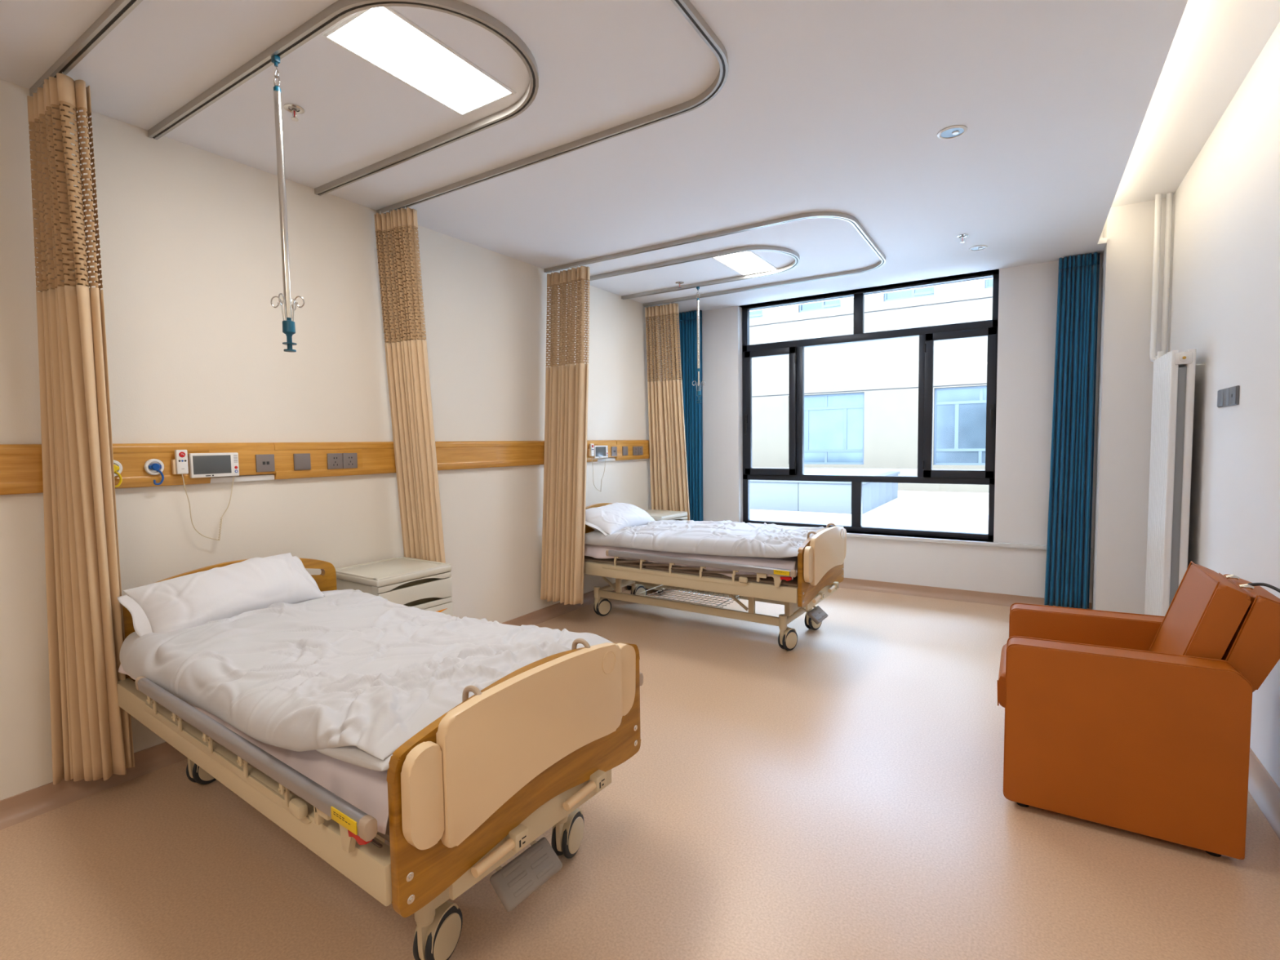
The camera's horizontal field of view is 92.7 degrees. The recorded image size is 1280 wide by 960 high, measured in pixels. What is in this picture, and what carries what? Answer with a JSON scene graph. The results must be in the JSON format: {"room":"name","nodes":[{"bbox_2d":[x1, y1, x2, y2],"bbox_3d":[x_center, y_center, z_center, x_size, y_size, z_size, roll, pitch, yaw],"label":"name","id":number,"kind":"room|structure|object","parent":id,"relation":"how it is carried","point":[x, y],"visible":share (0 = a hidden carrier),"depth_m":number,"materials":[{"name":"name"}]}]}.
{"room":"hospital room","nodes":[
{"label":"hospital room","id":0,"kind":"room"},
{"bbox_2d":[0,79,675,799],"bbox_3d":[-1.994,-0.310,3.529,0.200,3.250,9.468,1,4,32],"label":"wall","id":1,"kind":"structure","parent":0,"point":[190,248],"depth_m":3.27,"materials":[{"name":"white paint"}]},
{"bbox_2d":[0,579,627,830],"bbox_3d":[-1.905,1.271,3.494,0.059,0.097,8.918,1,4,32],"label":"baseboard","id":2,"kind":"structure","parent":1,"relation":"attached to","point":[20,807],"depth_m":2.70,"materials":[{"name":"beige plastic"}]},
{"bbox_2d":[0,440,649,495],"bbox_3d":[-1.807,-0.123,3.609,0.038,0.202,7.380,1,4,32],"label":"wall rail","id":3,"kind":"object","parent":1,"relation":"attached to","point":[20,464],"visible":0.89,"depth_m":3.35,"materials":[{"name":"brown wood"}]},
{"bbox_2d":[113,460,122,487],"bbox_3d":[-2.338,-0.028,2.707,0.028,0.123,0.076,1,4,32],"label":"outlet","id":4,"kind":"object","parent":3,"relation":"attached to","point":[117,467],"visible":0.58,"depth_m":2.72,"materials":[{"name":"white plastic"}]},
{"bbox_2d":[143,458,164,484],"bbox_3d":[-2.255,-0.037,2.840,0.028,0.123,0.076,1,4,32],"label":"outlet","id":5,"kind":"object","parent":3,"relation":"attached to","point":[153,466],"visible":1,"depth_m":2.84,"materials":[{"name":"white plastic"}]},
{"bbox_2d":[171,449,234,540],"bbox_3d":[-2.141,0.079,3.013,0.040,0.460,0.262,1,4,32],"label":"handset","id":6,"kind":"object","parent":3,"relation":"attached to","point":[180,464],"visible":1,"depth_m":2.92,"materials":[{"name":"beige plastic"}]},
{"bbox_2d":[188,452,239,478],"bbox_3d":[-2.123,-0.075,3.047,0.029,0.120,0.214,1,4,32],"label":"terminal","id":7,"kind":"object","parent":3,"relation":"attached to","point":[201,464],"visible":1,"depth_m":3.03,"materials":[{"name":"white plastic"}]},
{"bbox_2d":[255,453,275,471],"bbox_3d":[-2.001,-0.090,3.259,0.012,0.093,0.093,1,4,32],"label":"wall socket","id":8,"kind":"object","parent":3,"relation":"attached to","point":[264,463],"visible":1,"depth_m":3.25,"materials":[{"name":"grey plastic"}]},
{"bbox_2d":[293,453,311,470],"bbox_3d":[-1.895,-0.102,3.425,0.014,0.092,0.092,1,4,32],"label":"wall socket","id":9,"kind":"object","parent":3,"relation":"attached to","point":[301,461],"visible":1,"depth_m":3.42,"materials":[{"name":"grey plastic"}]},
{"bbox_2d":[326,453,342,469],"bbox_3d":[-1.794,-0.111,3.588,0.012,0.092,0.092,1,4,32],"label":"wall socket","id":10,"kind":"object","parent":3,"relation":"attached to","point":[335,460],"visible":1,"depth_m":3.58,"materials":[{"name":"grey plastic"}]},
{"bbox_2d":[342,453,357,468],"bbox_3d":[-1.743,-0.117,3.668,0.012,0.092,0.092,1,4,32],"label":"wall socket","id":11,"kind":"object","parent":3,"relation":"attached to","point":[349,460],"visible":1,"depth_m":3.66,"materials":[{"name":"grey plastic"}]},
{"bbox_2d":[587,444,605,491],"bbox_3d":[-0.397,-0.114,5.775,0.040,0.460,0.262,1,4,32],"label":"handset","id":12,"kind":"object","parent":3,"relation":"attached to","point":[591,451],"visible":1,"depth_m":5.67,"materials":[{"name":"beige plastic"}]},
{"bbox_2d":[592,445,608,458],"bbox_3d":[-0.375,-0.269,5.815,0.029,0.120,0.214,1,4,32],"label":"terminal","id":13,"kind":"object","parent":3,"relation":"attached to","point":[600,451],"visible":0.99,"depth_m":5.80,"materials":[{"name":"white plastic"}]},
{"bbox_2d":[610,446,617,456],"bbox_3d":[-0.255,-0.283,6.024,0.012,0.093,0.093,1,4,32],"label":"wall socket","id":14,"kind":"object","parent":3,"relation":"attached to","point":[614,449],"visible":1,"depth_m":6.02,"materials":[{"name":"grey plastic"}]},
{"bbox_2d":[622,446,627,455],"bbox_3d":[-0.149,-0.296,6.190,0.014,0.092,0.092,1,4,32],"label":"wall socket","id":15,"kind":"object","parent":3,"relation":"attached to","point":[624,449],"visible":1,"depth_m":6.17,"materials":[{"name":"grey plastic"}]},
{"bbox_2d":[632,446,638,455],"bbox_3d":[-0.048,-0.304,6.352,0.012,0.092,0.092,1,4,32],"label":"wall socket","id":16,"kind":"object","parent":3,"relation":"attached to","point":[635,449],"visible":1,"depth_m":6.34,"materials":[{"name":"grey plastic"}]},
{"bbox_2d":[638,446,643,454],"bbox_3d":[0.003,-0.310,6.433,0.012,0.092,0.092,1,4,32],"label":"wall socket","id":17,"kind":"object","parent":3,"relation":"attached to","point":[640,448],"visible":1,"depth_m":6.43,"materials":[{"name":"grey plastic"}]},
{"bbox_2d":[0,0,1187,312],"bbox_3d":[-0.280,-1.649,2.472,4.174,0.040,9.268,1,4,32],"label":"ceiling","id":18,"kind":"structure","parent":0,"point":[842,106],"depth_m":2.79,"materials":[{"name":"white paint"}]},
{"bbox_2d":[283,103,304,120],"bbox_3d":[-1.510,-1.600,2.667,0.080,0.047,0.080,1,4,32],"label":"sprinkler","id":19,"kind":"object","parent":18,"relation":"attached to","point":[294,110],"visible":1,"depth_m":2.66,"materials":[{"name":"silver metal"}]},
{"bbox_2d":[147,0,538,195],"bbox_3d":[-1.265,-1.612,2.674,1.889,0.030,0.819,1,4,32],"label":"track","id":20,"kind":"object","parent":18,"relation":"attached to","point":[339,10],"visible":1,"depth_m":2.37,"materials":[{"name":"silver metal"}]},
{"bbox_2d":[270,54,304,352],"bbox_3d":[-1.346,-1.033,2.300,0.090,1.087,0.090,2,5,42],"label":"stand","id":21,"kind":"object","parent":20,"relation":"hanging from","point":[288,326],"visible":1,"depth_m":2.30,"materials":[{"name":"silver metal"}]},
{"bbox_2d":[29,0,728,214],"bbox_3d":[-1.013,-1.607,2.512,2.488,0.028,1.612,1,4,32],"label":"track","id":22,"kind":"object","parent":18,"relation":"attached to","point":[118,10],"visible":0.96,"depth_m":2.49,"materials":[{"name":"silver metal"}]},
{"bbox_2d":[26,71,134,784],"bbox_3d":[-2.300,-0.153,2.519,0.368,2.850,0.186,0,4,14],"label":"privacy curtain","id":23,"kind":"object","parent":22,"relation":"hanging from","point":[91,735],"visible":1,"depth_m":2.49,"materials":[{"name":"beige fabric"}]},
{"bbox_2d":[373,206,445,563],"bbox_3d":[-1.414,-0.249,3.847,0.382,2.845,0.243,1,4,32],"label":"privacy curtain","id":24,"kind":"object","parent":22,"relation":"hanging from","point":[397,242],"visible":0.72,"depth_m":3.79,"materials":[{"name":"beige fabric"}]},
{"bbox_2d":[321,6,515,116],"bbox_3d":[-0.833,-1.613,2.380,0.328,0.007,0.652,1,4,32],"label":"recessed light","id":25,"kind":"object","parent":18,"relation":"in","point":[382,37],"visible":0.87,"depth_m":2.33,"materials":[{"name":"white plastic"}]},
{"bbox_2d":[675,281,684,288],"bbox_3d":[0.369,-1.809,5.660,0.080,0.047,0.080,1,4,32],"label":"sprinkler","id":26,"kind":"object","parent":18,"relation":"attached to","point":[677,282],"visible":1,"depth_m":5.66,"materials":[{"name":"silver metal"}]},
{"bbox_2d":[576,245,799,299],"bbox_3d":[0.429,-1.798,5.329,1.919,0.030,0.799,1,4,32],"label":"track","id":27,"kind":"object","parent":18,"relation":"attached to","point":[793,254],"visible":0.97,"depth_m":5.15,"materials":[{"name":"silver metal"}]},
{"bbox_2d":[692,286,705,403],"bbox_3d":[0.550,-1.269,5.743,0.090,1.087,0.090,2,5,42],"label":"stand","id":28,"kind":"object","parent":27,"relation":"hanging from","point":[698,393],"visible":1,"depth_m":5.73,"materials":[{"name":"silver metal"}]},
{"bbox_2d":[676,310,702,520],"bbox_3d":[0.580,-0.445,6.994,0.313,2.918,0.082,1,4,32],"label":"window curtain","id":29,"kind":"object","parent":18,"relation":"hanging from","point":[693,411],"visible":0.55,"depth_m":6.94,"materials":[{"name":"blue fabric"}]},
{"bbox_2d":[544,211,885,306],"bbox_3d":[0.669,-1.794,5.181,2.483,0.028,1.612,1,4,32],"label":"track","id":30,"kind":"object","parent":18,"relation":"attached to","point":[846,217],"visible":1,"depth_m":4.66,"materials":[{"name":"silver metal"}]},
{"bbox_2d":[540,265,590,604],"bbox_3d":[-0.631,-0.373,5.048,0.428,2.765,0.289,1,4,32],"label":"privacy curtain","id":31,"kind":"object","parent":30,"relation":"hanging from","point":[566,384],"visible":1,"depth_m":5.02,"materials":[{"name":"beige fabric"}]},
{"bbox_2d":[644,302,689,520],"bbox_3d":[0.311,-0.433,6.472,0.496,2.845,0.175,1,4,32],"label":"privacy curtain","id":32,"kind":"object","parent":30,"relation":"hanging from","point":[667,438],"visible":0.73,"depth_m":6.44,"materials":[{"name":"beige fabric"}]},
{"bbox_2d":[711,251,777,275],"bbox_3d":[0.881,-1.802,5.076,0.328,0.007,0.652,1,4,32],"label":"recessed light","id":33,"kind":"object","parent":18,"relation":"in","point":[746,263],"visible":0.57,"depth_m":5.06,"materials":[{"name":"white plastic"}]},
{"bbox_2d":[937,124,967,139],"bbox_3d":[1.512,-1.681,2.956,0.132,0.006,0.132,1,4,32],"label":"recessed light","id":34,"kind":"object","parent":18,"relation":"in","point":[953,131],"visible":1,"depth_m":2.95,"materials":[{"name":"white plastic"}]},
{"bbox_2d":[956,234,968,243],"bbox_3d":[2.363,-1.766,4.474,0.080,0.047,0.080,1,4,32],"label":"sprinkler","id":35,"kind":"object","parent":18,"relation":"attached to","point":[962,236],"visible":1,"depth_m":4.47,"materials":[{"name":"silver metal"}]},
{"bbox_2d":[968,244,987,250],"bbox_3d":[2.639,-1.807,4.759,0.132,0.006,0.132,1,4,32],"label":"recessed light","id":36,"kind":"object","parent":18,"relation":"in","point":[981,246],"visible":1,"depth_m":4.75,"materials":[{"name":"white plastic"}]},
{"bbox_2d":[1044,252,1099,608],"bbox_3d":[3.583,-0.373,5.072,0.314,2.918,0.100,1,4,32],"label":"window curtain","id":37,"kind":"object","parent":18,"relation":"hanging from","point":[1068,563],"visible":0.99,"depth_m":5.05,"materials":[{"name":"blue fabric"}]},
{"bbox_2d":[0,587,1279,959],"bbox_3d":[-0.043,1.417,2.418,4.754,0.120,9.468,1,4,32],"label":"floor","id":38,"kind":"structure","parent":0,"point":[838,794],"depth_m":2.22,"materials":[{"name":"laminate"}]},
{"bbox_2d":[116,557,643,959],"bbox_3d":[-1.116,0.895,2.412,2.116,0.955,1.096,2,4,36],"label":"hospital bed","id":39,"kind":"object","parent":38,"relation":"on","point":[421,882],"visible":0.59,"depth_m":1.75,"materials":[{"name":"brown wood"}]},
{"bbox_2d":[118,664,388,834],"bbox_3d":[-1.120,0.754,2.405,1.970,0.147,1.001,2,4,36],"label":"mattress","id":40,"kind":"object","parent":39,"relation":"on","point":[366,789],"visible":0.08,"depth_m":1.59,"materials":[{"name":"white fabric"}]},
{"bbox_2d":[119,589,613,771],"bbox_3d":[-1.113,0.653,2.364,1.959,0.251,0.995,2,4,36],"label":"duvet","id":41,"kind":"object","parent":40,"relation":"on","point":[350,676],"visible":0.81,"depth_m":2.06,"materials":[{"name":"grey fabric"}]},
{"bbox_2d":[117,552,324,636],"bbox_3d":[-1.878,0.518,2.804,0.308,0.269,0.764,2,4,36],"label":"pillow","id":42,"kind":"object","parent":41,"relation":"on","point":[198,598],"visible":0.91,"depth_m":2.69,"materials":[{"name":"white fabric"}]},
{"bbox_2d":[400,638,635,849],"bbox_3d":[-0.301,0.697,1.771,0.102,0.360,0.880,2,4,36],"label":"panel","id":43,"kind":"object","parent":39,"relation":"hanging from","point":[488,747],"visible":0.99,"depth_m":1.62,"materials":[{"name":"beige plastic"}]},
{"bbox_2d":[335,556,453,616],"bbox_3d":[-1.483,0.909,3.674,0.500,0.784,0.496,2,4,34],"label":"base cabinet","id":44,"kind":"object","parent":38,"relation":"on","point":[420,584],"visible":0.41,"depth_m":3.56,"materials":[{"name":"beige plastic"}]},
{"bbox_2d":[623,509,687,595],"bbox_3d":[0.156,0.727,6.287,0.500,0.784,0.496,2,4,35],"label":"base cabinet","id":45,"kind":"object","parent":38,"relation":"on","point":[658,515],"visible":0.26,"depth_m":6.19,"materials":[{"name":"beige plastic"}]},
{"bbox_2d":[583,502,844,650],"bbox_3d":[0.496,0.713,5.022,2.116,0.955,1.096,2,4,34],"label":"hospital bed","id":46,"kind":"object","parent":38,"relation":"on","point":[798,597],"visible":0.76,"depth_m":4.54,"materials":[{"name":"beige paint"}]},
{"bbox_2d":[636,584,742,608],"bbox_3d":[0.415,0.968,5.096,0.748,0.044,0.488,2,4,34],"label":"wire basket","id":47,"kind":"object","parent":46,"relation":"on","point":[695,591],"depth_m":5.19,"materials":[{"name":"silver metal"}]},
{"bbox_2d":[584,543,797,579],"bbox_3d":[0.492,0.573,5.016,1.970,0.147,1.001,2,4,34],"label":"mattress","id":48,"kind":"object","parent":46,"relation":"on","point":[594,551],"visible":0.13,"depth_m":4.44,"materials":[{"name":"white fabric"}]},
{"bbox_2d":[584,520,824,558],"bbox_3d":[0.516,0.435,4.962,1.919,0.179,0.994,2,4,34],"label":"duvet","id":49,"kind":"object","parent":48,"relation":"on","point":[720,538],"visible":0.8,"depth_m":4.60,"materials":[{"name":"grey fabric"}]},
{"bbox_2d":[585,502,654,536],"bbox_3d":[-0.200,0.322,5.359,0.414,0.221,0.828,2,4,34],"label":"pillow","id":50,"kind":"object","parent":49,"relation":"on","point":[607,519],"visible":0.76,"depth_m":5.17,"materials":[{"name":"white fabric"}]},
{"bbox_2d":[803,522,846,585],"bbox_3d":[1.325,0.514,4.401,0.102,0.360,0.880,2,4,34],"label":"footboard","id":51,"kind":"object","parent":46,"relation":"hanging from","point":[827,549],"visible":1,"depth_m":4.25,"materials":[{"name":"beige plastic"}]},
{"bbox_2d":[996,561,1279,859],"bbox_3d":[2.022,0.834,2.537,0.914,0.969,0.730,1,4,32],"label":"armchair","id":52,"kind":"object","parent":38,"relation":"on","point":[1139,723],"visible":1,"depth_m":2.26,"materials":[{"name":"orange leather"}]},
{"bbox_2d":[997,644,1006,707],"bbox_3d":[1.910,0.886,2.613,0.639,0.169,0.458,1,4,32],"label":"seat cushion","id":53,"kind":"object","parent":52,"relation":"on","point":[1002,677],"depth_m":2.59,"materials":[{"name":"orange leather"}]},
{"bbox_2d":[1150,564,1251,659],"bbox_3d":[2.184,0.625,2.423,0.238,0.525,0.455,1,4,32],"label":"cushion","id":54,"kind":"object","parent":52,"relation":"on","point":[1209,614],"depth_m":2.24,"materials":[{"name":"orange leather"}]},
{"bbox_2d":[1221,573,1279,692],"bbox_3d":[2.306,0.576,2.342,0.219,0.351,0.465,1,4,32],"label":"cushion","id":55,"kind":"object","parent":52,"relation":"on","point":[1251,615],"depth_m":2.17,"materials":[{"name":"orange leather"}]},
{"bbox_2d":[675,230,1102,603],"bbox_3d":[2.349,-0.532,6.143,4.354,3.250,0.300,1,4,32],"label":"wall","id":56,"kind":"structure","parent":0,"point":[1028,294],"depth_m":5.44,"materials":[{"name":"white paint"}]},
{"bbox_2d":[742,271,999,540],"bbox_3d":[2.191,-0.678,6.187,2.465,2.421,0.140,1,4,32],"label":"window","id":57,"kind":"structure","parent":56,"relation":"in","point":[927,335],"depth_m":6.04,"materials":[{"name":"black metal"}]},
{"bbox_2d":[838,577,1091,609],"bbox_3d":[2.118,1.048,6.191,3.974,0.097,0.059,1,4,32],"label":"baseboard","id":58,"kind":"structure","parent":56,"relation":"attached to","point":[977,597],"depth_m":5.75,"materials":[{"name":"beige plastic"}]},
{"bbox_2d":[846,531,1093,553],"bbox_3d":[2.154,0.551,6.230,3.969,0.036,0.172,1,4,32],"label":"window sill","id":59,"kind":"structure","parent":56,"relation":"attached to","point":[855,534],"depth_m":5.71,"materials":[{"name":"white stone"}]},
{"bbox_2d":[1091,198,1165,614],"bbox_3d":[3.865,-0.474,4.823,0.380,3.250,0.318,1,4,32],"label":"wall column","id":60,"kind":"structure","parent":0,"point":[1126,368],"depth_m":4.71,"materials":[{"name":"white paint"}]},
{"bbox_2d":[1111,0,1279,207],"bbox_3d":[-0.091,-1.847,2.220,4.754,0.379,9.468,1,4,32],"label":"ceiling","id":61,"kind":"structure","parent":0,"point":[1215,44],"depth_m":3.07,"materials":[{"name":"white paint"}]},
{"bbox_2d":[1167,22,1279,787],"bbox_3d":[1.858,-0.219,1.103,0.200,3.250,9.468,1,4,32],"label":"wall","id":62,"kind":"structure","parent":0,"point":[1224,292],"depth_m":3.01,"materials":[{"name":"white paint"}]},
{"bbox_2d":[1149,192,1173,362],"bbox_3d":[3.738,-0.446,4.382,0.103,3.250,0.423,1,4,32],"label":"pipes","id":63,"kind":"object","parent":62,"relation":"attached to","point":[1169,199],"visible":0.43,"depth_m":4.46,"materials":[{"name":"white metal"}]},
{"bbox_2d":[1144,348,1205,616],"bbox_3d":[3.395,0.106,3.894,0.161,1.898,0.713,1,4,32],"label":"radiator","id":64,"kind":"object","parent":62,"relation":"attached to","point":[1174,371],"visible":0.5,"depth_m":3.67,"materials":[{"name":"white metal"}]},
{"bbox_2d":[1217,385,1239,407],"bbox_3d":[2.993,-0.421,3.098,0.015,0.093,0.399,1,4,32],"label":"light switch","id":65,"kind":"object","parent":62,"relation":"attached to","point":[1228,397],"visible":1,"depth_m":3.08,"materials":[{"name":"grey plastic"}]},
{"bbox_2d":[1248,747,1279,839],"bbox_3d":[1.650,1.365,1.067,0.059,0.097,8.600,1,4,32],"label":"baseboard","id":66,"kind":"structure","parent":62,"relation":"attached to","point":[1262,787],"depth_m":2.50,"materials":[{"name":"beige plastic"}]},
{"label":"outside","id":67,"kind":"structure","parent":0,"visible":0},
{"bbox_2d":[750,490,988,533],"bbox_3d":[7.438,-0.064,25.877,75.000,0.180,38.382,1,4,32],"label":"building roof","id":68,"kind":"object","parent":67,"point":[958,512],"depth_m":12.37,"materials":[{"name":"stone"}]},
{"bbox_2d":[750,471,899,514],"bbox_3d":[1.706,0.150,16.628,9.330,0.680,4.230,1,4,32],"label":"parapet","id":69,"kind":"object","parent":68,"relation":"on","point":[833,497],"visible":0.48,"depth_m":13.15,"materials":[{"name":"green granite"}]},
{"bbox_2d":[749,278,993,493],"bbox_3d":[7.844,-4.520,19.789,52.000,9.600,3.700,1,4,32],"label":"building","id":70,"kind":"structure","parent":68,"relation":"on","point":[861,398],"depth_m":18.85,"materials":[{"name":"stone"}]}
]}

